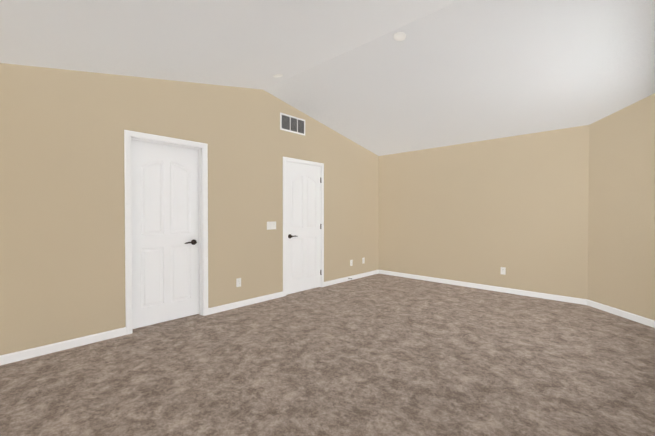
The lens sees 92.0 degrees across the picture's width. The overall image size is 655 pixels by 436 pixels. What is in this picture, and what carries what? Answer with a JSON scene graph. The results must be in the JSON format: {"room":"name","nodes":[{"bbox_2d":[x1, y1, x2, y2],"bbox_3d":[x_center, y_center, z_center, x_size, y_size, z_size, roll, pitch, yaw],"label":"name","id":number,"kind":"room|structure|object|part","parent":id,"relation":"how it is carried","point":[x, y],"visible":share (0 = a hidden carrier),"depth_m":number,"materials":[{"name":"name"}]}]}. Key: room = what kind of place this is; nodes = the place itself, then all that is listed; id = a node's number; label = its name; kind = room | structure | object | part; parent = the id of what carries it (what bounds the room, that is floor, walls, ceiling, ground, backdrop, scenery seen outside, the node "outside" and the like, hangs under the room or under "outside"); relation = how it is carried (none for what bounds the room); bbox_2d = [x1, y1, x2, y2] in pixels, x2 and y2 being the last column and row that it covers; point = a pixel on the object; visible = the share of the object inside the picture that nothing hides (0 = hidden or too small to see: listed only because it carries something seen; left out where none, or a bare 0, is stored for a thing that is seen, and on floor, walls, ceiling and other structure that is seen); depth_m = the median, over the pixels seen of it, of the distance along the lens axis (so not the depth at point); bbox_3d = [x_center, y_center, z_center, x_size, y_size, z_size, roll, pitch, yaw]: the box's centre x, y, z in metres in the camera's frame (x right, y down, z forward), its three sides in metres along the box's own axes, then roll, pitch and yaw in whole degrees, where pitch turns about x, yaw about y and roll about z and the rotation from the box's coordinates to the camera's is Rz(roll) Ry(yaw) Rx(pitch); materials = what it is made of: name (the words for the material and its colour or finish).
{"room":"empty bedroom","nodes":[
{"label":"empty bedroom","id":0,"kind":"room"},
{"bbox_2d":[0,63,378,354],"bbox_3d":[-0.902,-0.466,4.581,0.120,3.300,5.890,1,1,43],"label":"wall","id":1,"kind":"structure","parent":0,"point":[62,230],"depth_m":3.18,"materials":[{"name":"beige paint"}]},
{"bbox_2d":[131,140,198,328],"bbox_3d":[-1.830,0.172,3.615,0.091,2.025,0.754,1,1,43],"label":"door","id":2,"kind":"structure","parent":1,"relation":"in","point":[165,226],"depth_m":3.60,"materials":[{"name":"white paint"}]},
{"bbox_3d":[-1.639,0.294,3.795,0.056,0.066,0.155,1,1,43],"label":"handle","id":3,"kind":"part","parent":2,"relation":"part of","materials":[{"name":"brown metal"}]},
{"bbox_2d":[124,130,207,334],"bbox_3d":[-1.815,0.145,3.600,0.136,2.102,0.884,1,1,43],"label":"door frame","id":4,"kind":"structure","parent":1,"relation":"attached to","point":[128,134],"depth_m":3.61,"materials":[{"name":"white paint"}]},
{"bbox_2d":[236,278,240,286],"bbox_3d":[-1.180,0.859,4.207,0.007,0.115,0.070,1,1,43],"label":"outlet","id":5,"kind":"object","parent":1,"relation":"attached to","point":[238,282],"visible":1,"depth_m":4.20,"materials":[{"name":"white plastic"}]},
{"bbox_2d":[267,221,275,229],"bbox_3d":[-0.810,0.109,4.591,0.010,0.115,0.165,1,1,43],"label":"switch plate","id":6,"kind":"object","parent":1,"relation":"attached to","point":[271,225],"visible":1,"depth_m":4.58,"materials":[{"name":"white plastic"}]},
{"bbox_2d":[280,112,304,135],"bbox_3d":[-0.528,-1.442,4.876,0.008,0.255,0.510,1,1,43],"label":"air vent","id":7,"kind":"object","parent":1,"relation":"in","point":[292,124],"visible":1,"depth_m":4.86,"materials":[{"name":"white metal"}]},
{"bbox_2d":[283,157,323,295],"bbox_3d":[-0.365,0.127,5.065,0.016,2.102,0.884,1,1,43],"label":"door frame","id":8,"kind":"structure","parent":1,"relation":"attached to","point":[285,159],"depth_m":4.93,"materials":[{"name":"white paint"}]},
{"bbox_2d":[286,162,320,294],"bbox_3d":[-0.363,0.154,5.064,0.091,2.025,0.754,1,1,43],"label":"door","id":9,"kind":"structure","parent":1,"relation":"in","point":[303,223],"depth_m":5.05,"materials":[{"name":"white paint"}]},
{"bbox_2d":[0,270,654,364],"bbox_3d":[0.323,1.167,2.807,4.120,0.078,6.600,1,1,43],"label":"baseboard","id":10,"kind":"structure","parent":1,"relation":"attached to","point":[44,350],"depth_m":4.10,"materials":[{"name":"white paint"}]},
{"bbox_2d":[0,0,459,89],"bbox_3d":[-0.387,-1.553,2.013,4.460,0.702,2.880,1,1,43],"label":"ceiling","id":11,"kind":"structure","parent":0,"point":[255,44],"depth_m":2.59,"materials":[{"name":"paint"}]},
{"bbox_2d":[0,273,654,435],"bbox_3d":[0.357,1.231,2.845,4.720,0.050,7.100,1,1,43],"label":"floor","id":12,"kind":"structure","parent":0,"point":[378,354],"depth_m":2.48,"materials":[{"name":"carpet"}]},
{"bbox_2d":[264,0,654,155],"bbox_3d":[1.627,-1.585,4.169,4.460,0.693,3.020,1,1,43],"label":"ceiling","id":13,"kind":"structure","parent":0,"point":[462,72],"depth_m":3.53,"materials":[{"name":"paint"}]},
{"bbox_2d":[393,32,405,40],"bbox_3d":[0.708,-1.776,3.095,0.124,0.028,0.122,1,1,43],"label":"cover plate","id":14,"kind":"object","parent":13,"relation":"attached to","point":[399,36],"visible":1,"depth_m":3.08,"materials":[{"name":"white plastic"}]},
{"bbox_2d":[379,125,588,298],"bbox_3d":[2.324,-0.477,5.515,3.560,3.300,0.120,1,1,43],"label":"wall","id":15,"kind":"structure","parent":0,"point":[485,211],"depth_m":5.09,"materials":[{"name":"beige paint"}]},
{"bbox_2d":[501,267,505,274],"bbox_3d":[2.785,0.839,5.014,0.070,0.115,0.007,1,1,43],"label":"outlet","id":16,"kind":"object","parent":15,"relation":"attached to","point":[503,270],"visible":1,"depth_m":5.01,"materials":[{"name":"white plastic"}]},
{"bbox_2d":[588,93,654,319],"bbox_3d":[3.625,-0.456,3.777,0.120,3.300,1.192,0,1,-2],"label":"wall","id":17,"kind":"structure","parent":0,"point":[621,243],"depth_m":3.81,"materials":[{"name":"beige paint"}]}
]}

